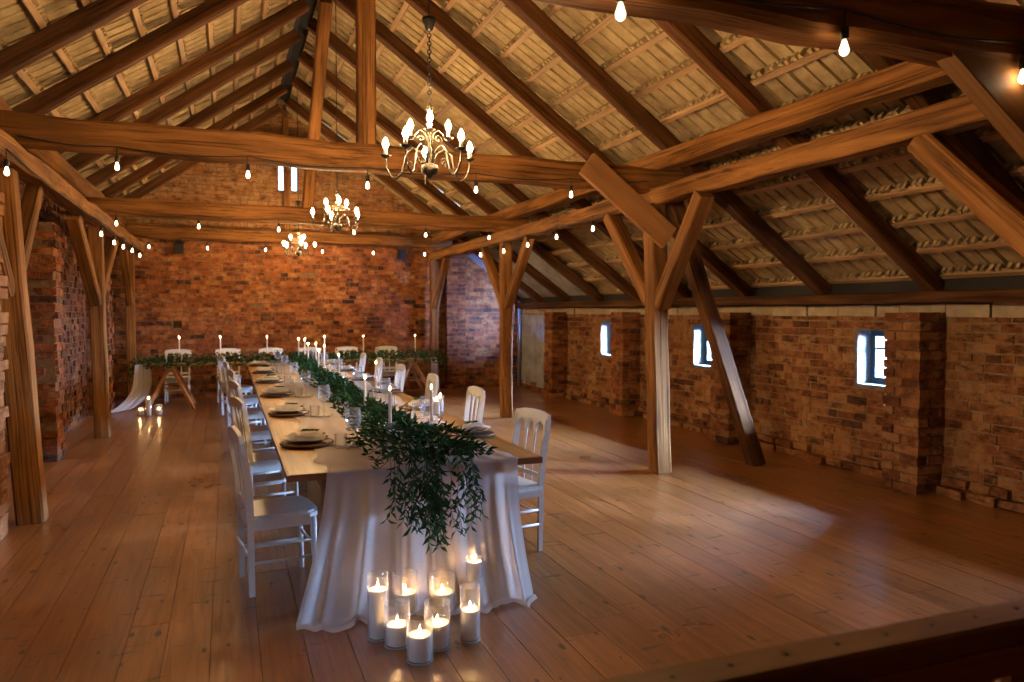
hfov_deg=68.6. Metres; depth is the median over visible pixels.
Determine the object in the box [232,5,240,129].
batten
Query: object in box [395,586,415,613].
pillar candle
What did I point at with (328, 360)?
napkin
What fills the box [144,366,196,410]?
trestle
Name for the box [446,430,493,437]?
charger
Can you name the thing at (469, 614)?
pillar candle
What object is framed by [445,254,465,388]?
brick pillar
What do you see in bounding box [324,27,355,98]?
batten
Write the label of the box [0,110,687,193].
tie beam
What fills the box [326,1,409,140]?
batten
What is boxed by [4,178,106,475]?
wall
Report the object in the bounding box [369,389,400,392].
charger
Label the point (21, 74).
batten
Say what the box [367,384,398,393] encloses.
napkin
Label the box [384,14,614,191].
batten
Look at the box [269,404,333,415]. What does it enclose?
napkin
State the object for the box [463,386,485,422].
dining chair
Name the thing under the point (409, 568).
glass cylinder
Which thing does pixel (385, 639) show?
glass cylinder
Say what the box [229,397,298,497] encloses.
dining chair
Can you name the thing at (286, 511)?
dining chair
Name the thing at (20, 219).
timber post
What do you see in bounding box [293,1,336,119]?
batten
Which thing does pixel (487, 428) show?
dinner plate
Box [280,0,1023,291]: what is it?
ceiling
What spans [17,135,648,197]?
string lights
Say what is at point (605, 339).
window
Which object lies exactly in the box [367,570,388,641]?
glass cylinder
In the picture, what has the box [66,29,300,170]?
rafter
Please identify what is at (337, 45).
rafter
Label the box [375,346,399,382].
dining chair
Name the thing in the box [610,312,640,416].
brick pillar
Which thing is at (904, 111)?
batten
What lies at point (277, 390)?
dinner plate
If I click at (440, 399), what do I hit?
pillar candle
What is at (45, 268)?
wall
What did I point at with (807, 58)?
batten
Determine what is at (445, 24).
rafter
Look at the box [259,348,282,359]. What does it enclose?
dining chair
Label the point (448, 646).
glass cylinder
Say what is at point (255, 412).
dining chair
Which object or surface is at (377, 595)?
pillar candle
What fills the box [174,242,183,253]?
loudspeaker
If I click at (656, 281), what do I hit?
timber post
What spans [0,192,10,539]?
wall
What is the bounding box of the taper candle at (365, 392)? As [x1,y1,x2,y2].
[364,377,366,405]
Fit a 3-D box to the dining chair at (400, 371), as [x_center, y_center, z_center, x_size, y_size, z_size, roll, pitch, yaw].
[-1.673,0.788,9.862,0.475,0.964,0.450,-1,2,-21]
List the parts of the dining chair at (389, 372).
rail, seat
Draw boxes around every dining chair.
[164,349,190,403]
[215,348,241,401]
[217,356,252,417]
[223,361,261,426]
[227,369,265,444]
[227,426,316,597]
[228,380,274,452]
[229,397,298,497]
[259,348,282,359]
[299,347,321,357]
[335,346,357,371]
[358,353,365,371]
[374,357,382,381]
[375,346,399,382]
[394,364,405,391]
[424,373,438,400]
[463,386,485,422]
[512,407,550,551]
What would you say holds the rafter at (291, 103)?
on the wall plate at (975, 295)
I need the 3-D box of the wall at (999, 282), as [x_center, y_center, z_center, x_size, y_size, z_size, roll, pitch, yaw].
[3.525,-0.466,8.273,0.160,0.420,18.200,-1,2,-21]
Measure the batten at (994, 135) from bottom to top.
0.072 m
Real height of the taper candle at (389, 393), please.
0.240 m
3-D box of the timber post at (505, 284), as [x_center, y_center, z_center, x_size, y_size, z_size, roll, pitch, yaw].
[-0.111,-0.193,11.773,0.176,2.779,2.193,-1,2,-21]
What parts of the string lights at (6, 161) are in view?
bulb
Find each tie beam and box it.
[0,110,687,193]
[60,196,528,231]
[126,224,451,247]
[535,0,1023,68]
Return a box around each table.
[143,357,436,366]
[246,361,542,519]
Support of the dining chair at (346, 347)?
on the floor
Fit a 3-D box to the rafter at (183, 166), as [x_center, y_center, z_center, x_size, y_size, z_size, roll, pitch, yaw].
[-5.838,-3.274,13.662,3.173,2.340,0.153,-1,2,-21]
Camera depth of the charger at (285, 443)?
4.92 m
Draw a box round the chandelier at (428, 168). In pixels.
[380,0,474,184]
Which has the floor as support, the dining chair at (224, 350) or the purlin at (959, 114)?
the dining chair at (224, 350)
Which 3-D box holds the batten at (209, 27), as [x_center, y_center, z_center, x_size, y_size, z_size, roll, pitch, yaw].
[-2.438,-3.403,5.889,0.073,0.071,18.180,-1,2,-21]
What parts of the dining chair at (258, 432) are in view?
rail, leg, seat, seat frame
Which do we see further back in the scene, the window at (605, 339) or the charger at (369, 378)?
the window at (605, 339)
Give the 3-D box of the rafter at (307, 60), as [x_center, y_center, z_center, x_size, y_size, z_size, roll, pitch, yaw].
[-0.811,-2.509,12.231,5.133,3.749,0.150,-1,2,-21]
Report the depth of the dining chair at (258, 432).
7.46 m
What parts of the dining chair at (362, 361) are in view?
leg, rail, leg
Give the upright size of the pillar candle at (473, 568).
0.263 m
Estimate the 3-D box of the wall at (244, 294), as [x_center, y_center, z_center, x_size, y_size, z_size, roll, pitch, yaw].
[-3.546,-1.896,15.272,8.438,5.926,0.067,-1,2,-21]
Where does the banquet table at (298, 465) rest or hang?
on the floor
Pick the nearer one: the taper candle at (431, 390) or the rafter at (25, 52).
the taper candle at (431, 390)
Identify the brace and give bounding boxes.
[578,153,675,247]
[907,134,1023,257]
[936,49,1023,159]
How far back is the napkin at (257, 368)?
10.80 m
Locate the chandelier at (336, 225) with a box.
[310,0,360,232]
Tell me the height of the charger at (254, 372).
0.018 m
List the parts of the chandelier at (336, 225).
arm, arm, cord, arm, arm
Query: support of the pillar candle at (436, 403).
in the glass cylinder
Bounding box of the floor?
[0,386,1023,681]
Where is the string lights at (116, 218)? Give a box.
[107,209,498,238]
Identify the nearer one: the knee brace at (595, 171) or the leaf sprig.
the leaf sprig
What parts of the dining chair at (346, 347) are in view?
rail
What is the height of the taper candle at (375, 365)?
0.280 m
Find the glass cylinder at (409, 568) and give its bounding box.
[392,568,417,615]
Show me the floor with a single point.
(131, 574)
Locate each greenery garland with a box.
[122,347,448,382]
[286,352,497,554]
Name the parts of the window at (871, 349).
frame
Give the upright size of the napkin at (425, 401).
0.085 m
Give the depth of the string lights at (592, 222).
9.66 m
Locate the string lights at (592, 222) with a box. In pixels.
[479,210,617,256]
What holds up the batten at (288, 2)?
attached to the ceiling at (16, 22)
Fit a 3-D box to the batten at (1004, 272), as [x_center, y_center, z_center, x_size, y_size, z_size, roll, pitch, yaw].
[3.434,-0.655,8.221,0.073,0.073,18.180,-1,2,-21]
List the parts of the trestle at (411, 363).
leg, leg, leg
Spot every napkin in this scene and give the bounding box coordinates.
[250,361,282,365]
[253,367,290,372]
[256,376,300,382]
[261,387,313,396]
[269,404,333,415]
[281,431,365,445]
[320,359,337,364]
[332,365,354,371]
[348,373,373,380]
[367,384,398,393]
[396,399,429,410]
[451,422,490,438]
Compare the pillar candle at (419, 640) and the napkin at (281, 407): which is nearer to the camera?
the pillar candle at (419, 640)
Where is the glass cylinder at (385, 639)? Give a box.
[384,597,410,649]
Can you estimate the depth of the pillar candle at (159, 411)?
11.96 m
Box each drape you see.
[111,364,151,412]
[431,357,440,394]
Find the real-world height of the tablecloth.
0.757 m
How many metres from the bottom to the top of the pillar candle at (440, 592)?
0.143 m
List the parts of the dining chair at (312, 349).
rail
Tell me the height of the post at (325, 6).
2.341 m
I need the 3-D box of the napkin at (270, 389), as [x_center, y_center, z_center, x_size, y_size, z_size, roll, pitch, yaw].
[-2.358,0.534,7.886,0.545,0.085,0.165,1,2,15]
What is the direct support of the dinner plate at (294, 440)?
on the charger at (285, 443)
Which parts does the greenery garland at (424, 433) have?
stem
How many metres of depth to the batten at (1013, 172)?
6.97 m
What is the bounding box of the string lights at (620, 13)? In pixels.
[615,0,1023,83]
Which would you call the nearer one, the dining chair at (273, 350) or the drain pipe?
the dining chair at (273, 350)
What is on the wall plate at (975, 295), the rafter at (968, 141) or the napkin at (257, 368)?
the rafter at (968, 141)
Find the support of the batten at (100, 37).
attached to the ceiling at (16, 22)
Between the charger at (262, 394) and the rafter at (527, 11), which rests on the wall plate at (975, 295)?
the rafter at (527, 11)
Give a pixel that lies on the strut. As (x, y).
(695, 271)
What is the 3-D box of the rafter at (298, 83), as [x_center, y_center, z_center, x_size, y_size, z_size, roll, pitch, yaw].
[-1.272,-2.559,13.446,5.132,3.750,0.151,-1,2,-21]
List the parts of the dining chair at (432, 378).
leg, rail, leg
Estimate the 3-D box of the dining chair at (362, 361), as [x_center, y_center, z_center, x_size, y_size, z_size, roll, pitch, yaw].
[-2.717,0.681,12.619,0.475,0.964,0.450,-1,2,-19]
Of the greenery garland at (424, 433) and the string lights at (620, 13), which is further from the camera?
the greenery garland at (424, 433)
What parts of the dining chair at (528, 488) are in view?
leg, rail, seat frame, seat, rail, leg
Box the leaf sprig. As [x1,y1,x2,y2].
[301,429,318,430]
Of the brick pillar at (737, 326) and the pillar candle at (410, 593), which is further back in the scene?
the brick pillar at (737, 326)
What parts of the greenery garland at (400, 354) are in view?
stem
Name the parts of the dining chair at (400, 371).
leg, rail, leg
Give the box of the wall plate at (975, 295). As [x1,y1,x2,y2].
[515,289,1023,307]
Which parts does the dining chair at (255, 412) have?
rail, seat, seat frame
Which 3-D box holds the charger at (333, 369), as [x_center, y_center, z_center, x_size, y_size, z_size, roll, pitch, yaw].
[-2.513,0.437,11.221,0.356,0.018,0.356,1,2,22]
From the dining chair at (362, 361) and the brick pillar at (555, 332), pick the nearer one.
the dining chair at (362, 361)
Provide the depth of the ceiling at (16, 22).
8.27 m
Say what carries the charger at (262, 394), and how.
on the tablecloth
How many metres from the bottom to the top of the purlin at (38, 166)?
0.201 m
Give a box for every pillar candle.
[146,397,151,415]
[156,409,161,414]
[368,583,386,639]
[386,617,408,646]
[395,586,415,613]
[408,627,431,662]
[426,615,448,648]
[431,586,453,614]
[434,397,439,413]
[437,394,442,411]
[461,603,478,640]
[467,556,480,581]
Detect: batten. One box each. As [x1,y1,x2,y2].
[0,45,126,195]
[21,0,145,184]
[79,0,164,172]
[131,7,182,161]
[168,0,194,115]
[204,0,217,123]
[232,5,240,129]
[249,0,267,119]
[266,0,291,109]
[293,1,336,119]
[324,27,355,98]
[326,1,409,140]
[349,0,456,142]
[370,5,562,180]
[378,1,504,142]
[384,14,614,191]
[399,31,667,202]
[413,36,753,212]
[448,48,837,214]
[457,93,963,244]
[525,267,1023,297]
[536,130,1003,241]
[552,165,1023,255]
[569,210,978,268]
[585,239,1009,281]
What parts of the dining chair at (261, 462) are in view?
leg, rail, leg, seat, seat frame, leg, leg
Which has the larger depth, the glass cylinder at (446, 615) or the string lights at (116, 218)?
the string lights at (116, 218)
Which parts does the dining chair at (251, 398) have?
rail, leg, seat, seat frame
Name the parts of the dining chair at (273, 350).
rail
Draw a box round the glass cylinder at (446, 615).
[429,569,454,616]
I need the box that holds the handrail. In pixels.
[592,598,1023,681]
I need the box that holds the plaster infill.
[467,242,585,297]
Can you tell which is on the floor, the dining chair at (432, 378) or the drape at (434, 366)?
the dining chair at (432, 378)
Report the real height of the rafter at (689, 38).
3.749 m
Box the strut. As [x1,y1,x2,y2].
[665,201,765,466]
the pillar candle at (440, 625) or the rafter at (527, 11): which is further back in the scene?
the rafter at (527, 11)
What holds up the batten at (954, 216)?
attached to the ceiling at (754, 58)
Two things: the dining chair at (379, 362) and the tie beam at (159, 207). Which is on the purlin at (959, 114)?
the tie beam at (159, 207)
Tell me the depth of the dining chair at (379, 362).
11.14 m
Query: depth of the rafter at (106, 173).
11.28 m
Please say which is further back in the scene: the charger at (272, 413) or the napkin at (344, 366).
the napkin at (344, 366)
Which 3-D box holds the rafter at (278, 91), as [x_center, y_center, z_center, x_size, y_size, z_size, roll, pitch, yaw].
[-5.357,-3.225,12.396,3.172,2.340,0.153,-1,2,-21]
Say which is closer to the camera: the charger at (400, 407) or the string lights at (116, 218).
the charger at (400, 407)
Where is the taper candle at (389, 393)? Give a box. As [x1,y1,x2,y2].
[388,388,391,422]
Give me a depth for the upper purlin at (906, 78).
5.88 m
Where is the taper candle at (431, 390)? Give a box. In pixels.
[430,384,432,420]
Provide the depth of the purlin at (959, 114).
5.67 m
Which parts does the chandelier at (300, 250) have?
cord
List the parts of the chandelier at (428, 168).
bulb, arm, bulb, bulb, arm, arm, arm, cord, chain, bulb, arm, arm, bulb, arm, bulb, bulb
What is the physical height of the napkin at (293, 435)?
0.085 m
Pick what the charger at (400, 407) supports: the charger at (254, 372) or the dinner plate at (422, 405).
the dinner plate at (422, 405)
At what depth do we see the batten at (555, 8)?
8.00 m
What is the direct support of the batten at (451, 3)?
attached to the ceiling at (754, 58)
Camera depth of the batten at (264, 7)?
10.03 m
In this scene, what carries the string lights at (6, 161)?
attached to the purlin at (38, 166)
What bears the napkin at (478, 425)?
on the charger at (487, 433)
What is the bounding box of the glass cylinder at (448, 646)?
[424,597,450,651]
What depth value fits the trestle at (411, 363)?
14.28 m
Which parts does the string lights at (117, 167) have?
bulb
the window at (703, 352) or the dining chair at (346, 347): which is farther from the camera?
the dining chair at (346, 347)
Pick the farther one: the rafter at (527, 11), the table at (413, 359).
the table at (413, 359)
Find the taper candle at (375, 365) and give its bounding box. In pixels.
[375,365,376,387]
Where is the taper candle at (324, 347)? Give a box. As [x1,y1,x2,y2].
[323,347,324,366]
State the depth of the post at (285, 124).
14.65 m
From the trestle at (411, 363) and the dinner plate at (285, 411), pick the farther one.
the trestle at (411, 363)
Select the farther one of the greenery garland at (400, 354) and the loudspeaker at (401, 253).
the loudspeaker at (401, 253)
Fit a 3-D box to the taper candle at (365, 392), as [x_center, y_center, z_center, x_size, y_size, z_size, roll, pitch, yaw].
[-1.199,0.404,6.121,0.024,0.250,0.024,-1,2,-21]
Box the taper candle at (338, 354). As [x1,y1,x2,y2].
[338,354,339,375]
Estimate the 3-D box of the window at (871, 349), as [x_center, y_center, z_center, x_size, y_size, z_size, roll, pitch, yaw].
[3.875,0.172,7.614,0.419,0.637,0.630,-1,2,-21]
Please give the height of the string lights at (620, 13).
0.220 m
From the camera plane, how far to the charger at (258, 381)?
9.30 m
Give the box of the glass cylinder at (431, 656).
[406,610,432,665]
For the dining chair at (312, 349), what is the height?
0.964 m
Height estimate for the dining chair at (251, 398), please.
0.964 m
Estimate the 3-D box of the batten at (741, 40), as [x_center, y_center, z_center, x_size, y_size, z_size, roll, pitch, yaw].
[1.170,-2.364,7.296,0.074,0.073,18.180,-1,2,-21]
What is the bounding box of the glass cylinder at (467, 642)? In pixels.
[460,582,479,643]
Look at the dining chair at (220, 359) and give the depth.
11.87 m
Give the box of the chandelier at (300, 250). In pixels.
[282,105,316,256]
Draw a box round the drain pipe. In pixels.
[517,301,520,386]
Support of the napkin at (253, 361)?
on the charger
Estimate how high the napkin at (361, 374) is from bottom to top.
0.085 m
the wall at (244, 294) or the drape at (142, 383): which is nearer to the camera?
the drape at (142, 383)
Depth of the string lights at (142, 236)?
14.57 m
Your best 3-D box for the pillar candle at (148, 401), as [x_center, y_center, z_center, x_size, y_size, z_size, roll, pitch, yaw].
[-5.746,1.026,11.859,0.081,0.298,0.081,-1,2,-21]
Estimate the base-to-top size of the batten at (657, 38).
0.073 m
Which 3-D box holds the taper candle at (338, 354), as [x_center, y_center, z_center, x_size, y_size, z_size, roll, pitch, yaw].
[-2.081,0.287,9.014,0.024,0.280,0.024,-1,2,-21]
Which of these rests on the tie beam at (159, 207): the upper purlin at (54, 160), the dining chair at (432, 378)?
the upper purlin at (54, 160)
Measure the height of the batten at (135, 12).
0.072 m
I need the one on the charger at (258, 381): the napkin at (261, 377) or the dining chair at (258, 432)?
the napkin at (261, 377)
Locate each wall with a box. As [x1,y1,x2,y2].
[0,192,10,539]
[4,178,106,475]
[26,222,67,462]
[85,279,114,415]
[105,99,522,400]
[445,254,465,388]
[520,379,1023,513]
[521,303,1023,502]
[522,275,1023,315]
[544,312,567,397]
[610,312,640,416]
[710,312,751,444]
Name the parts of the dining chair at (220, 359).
leg, rail, seat frame, seat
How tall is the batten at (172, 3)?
0.072 m
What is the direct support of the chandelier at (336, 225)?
hanging from the ceiling at (754, 58)
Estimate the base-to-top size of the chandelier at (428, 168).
2.991 m
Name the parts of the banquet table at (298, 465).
leg, leg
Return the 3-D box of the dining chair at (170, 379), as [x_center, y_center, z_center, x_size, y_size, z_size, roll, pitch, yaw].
[-6.082,0.639,13.638,0.450,0.964,0.475,-1,2,-20]
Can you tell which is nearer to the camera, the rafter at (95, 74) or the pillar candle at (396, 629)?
the pillar candle at (396, 629)
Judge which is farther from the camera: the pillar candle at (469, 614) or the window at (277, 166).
the window at (277, 166)
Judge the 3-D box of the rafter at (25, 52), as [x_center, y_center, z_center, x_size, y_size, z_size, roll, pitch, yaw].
[-3.056,-2.989,6.322,3.174,2.340,0.150,-1,2,-21]
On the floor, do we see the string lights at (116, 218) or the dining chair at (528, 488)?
the dining chair at (528, 488)
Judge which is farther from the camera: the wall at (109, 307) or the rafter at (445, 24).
the wall at (109, 307)
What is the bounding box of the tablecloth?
[260,362,536,632]
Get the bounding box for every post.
[0,168,48,525]
[65,210,118,438]
[119,246,136,396]
[282,119,289,230]
[302,0,332,207]
[355,0,375,143]
[429,256,449,379]
[479,236,534,417]
[603,190,714,474]
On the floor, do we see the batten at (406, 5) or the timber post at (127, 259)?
the timber post at (127, 259)
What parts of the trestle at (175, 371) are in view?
leg, leg, leg, leg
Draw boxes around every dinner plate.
[264,390,290,393]
[273,407,304,412]
[286,434,327,442]
[403,402,429,406]
[458,426,488,433]
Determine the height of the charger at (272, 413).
0.018 m
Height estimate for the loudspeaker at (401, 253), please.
0.225 m
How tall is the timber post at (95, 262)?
2.792 m
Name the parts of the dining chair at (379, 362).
rail, leg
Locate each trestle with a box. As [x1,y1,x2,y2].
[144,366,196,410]
[392,361,425,394]
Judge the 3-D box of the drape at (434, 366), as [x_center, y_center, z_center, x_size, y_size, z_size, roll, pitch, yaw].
[-1.490,0.696,14.637,0.059,0.762,0.570,0,2,11]
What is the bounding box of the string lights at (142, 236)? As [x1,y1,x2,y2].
[142,236,427,255]
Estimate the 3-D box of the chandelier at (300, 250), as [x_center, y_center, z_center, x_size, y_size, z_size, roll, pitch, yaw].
[-3.743,-2.963,13.041,0.564,2.991,0.590,1,3,28]
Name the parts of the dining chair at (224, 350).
leg, rail, seat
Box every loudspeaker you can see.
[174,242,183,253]
[397,249,405,259]
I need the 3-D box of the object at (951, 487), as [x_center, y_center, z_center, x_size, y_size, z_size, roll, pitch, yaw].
[2.447,1.157,10.690,0.162,0.175,12.819,-1,2,-21]
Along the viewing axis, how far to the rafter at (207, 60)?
8.95 m
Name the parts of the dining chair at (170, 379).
leg, leg, rail, seat frame, seat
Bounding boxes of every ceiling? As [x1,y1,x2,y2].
[0,0,299,197]
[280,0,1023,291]
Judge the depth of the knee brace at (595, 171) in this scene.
7.30 m
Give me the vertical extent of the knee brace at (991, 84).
0.967 m
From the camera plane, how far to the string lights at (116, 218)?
10.45 m
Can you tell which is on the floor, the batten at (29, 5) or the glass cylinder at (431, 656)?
the glass cylinder at (431, 656)
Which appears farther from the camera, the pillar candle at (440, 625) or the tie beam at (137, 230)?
the tie beam at (137, 230)
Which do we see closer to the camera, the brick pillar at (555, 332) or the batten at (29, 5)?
the batten at (29, 5)
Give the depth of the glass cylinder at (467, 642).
3.76 m
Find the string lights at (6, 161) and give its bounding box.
[4,149,140,256]
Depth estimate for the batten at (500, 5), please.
8.62 m
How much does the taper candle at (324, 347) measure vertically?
0.320 m
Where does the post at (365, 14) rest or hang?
on the tie beam at (168, 139)
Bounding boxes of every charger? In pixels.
[251,371,276,373]
[255,380,284,383]
[260,392,294,396]
[268,410,309,416]
[279,438,333,447]
[332,369,355,371]
[349,377,374,380]
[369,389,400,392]
[399,405,433,410]
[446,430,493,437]
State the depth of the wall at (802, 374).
8.13 m
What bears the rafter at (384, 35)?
on the wall plate at (975, 295)
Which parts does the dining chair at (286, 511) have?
leg, rail, rail, leg, seat frame, seat, leg, leg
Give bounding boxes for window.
[277,166,298,191]
[600,320,611,356]
[692,323,711,368]
[854,327,886,389]
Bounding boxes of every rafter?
[0,0,147,80]
[11,0,248,114]
[58,0,308,153]
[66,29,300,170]
[85,59,292,186]
[101,83,286,197]
[122,104,281,197]
[286,98,543,301]
[291,76,570,301]
[298,50,602,300]
[307,18,639,299]
[331,0,691,297]
[405,0,753,295]
[501,0,831,294]
[652,19,944,290]
[861,52,1023,202]
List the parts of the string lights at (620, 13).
bulb, bulb, bulb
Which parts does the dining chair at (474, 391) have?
leg, rail, leg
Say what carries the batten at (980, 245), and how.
attached to the ceiling at (754, 58)
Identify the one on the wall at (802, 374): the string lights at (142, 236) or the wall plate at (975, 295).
the wall plate at (975, 295)
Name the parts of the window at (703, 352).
frame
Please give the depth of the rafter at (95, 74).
7.36 m
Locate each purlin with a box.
[0,97,127,228]
[0,129,144,252]
[428,95,991,260]
[432,61,953,243]

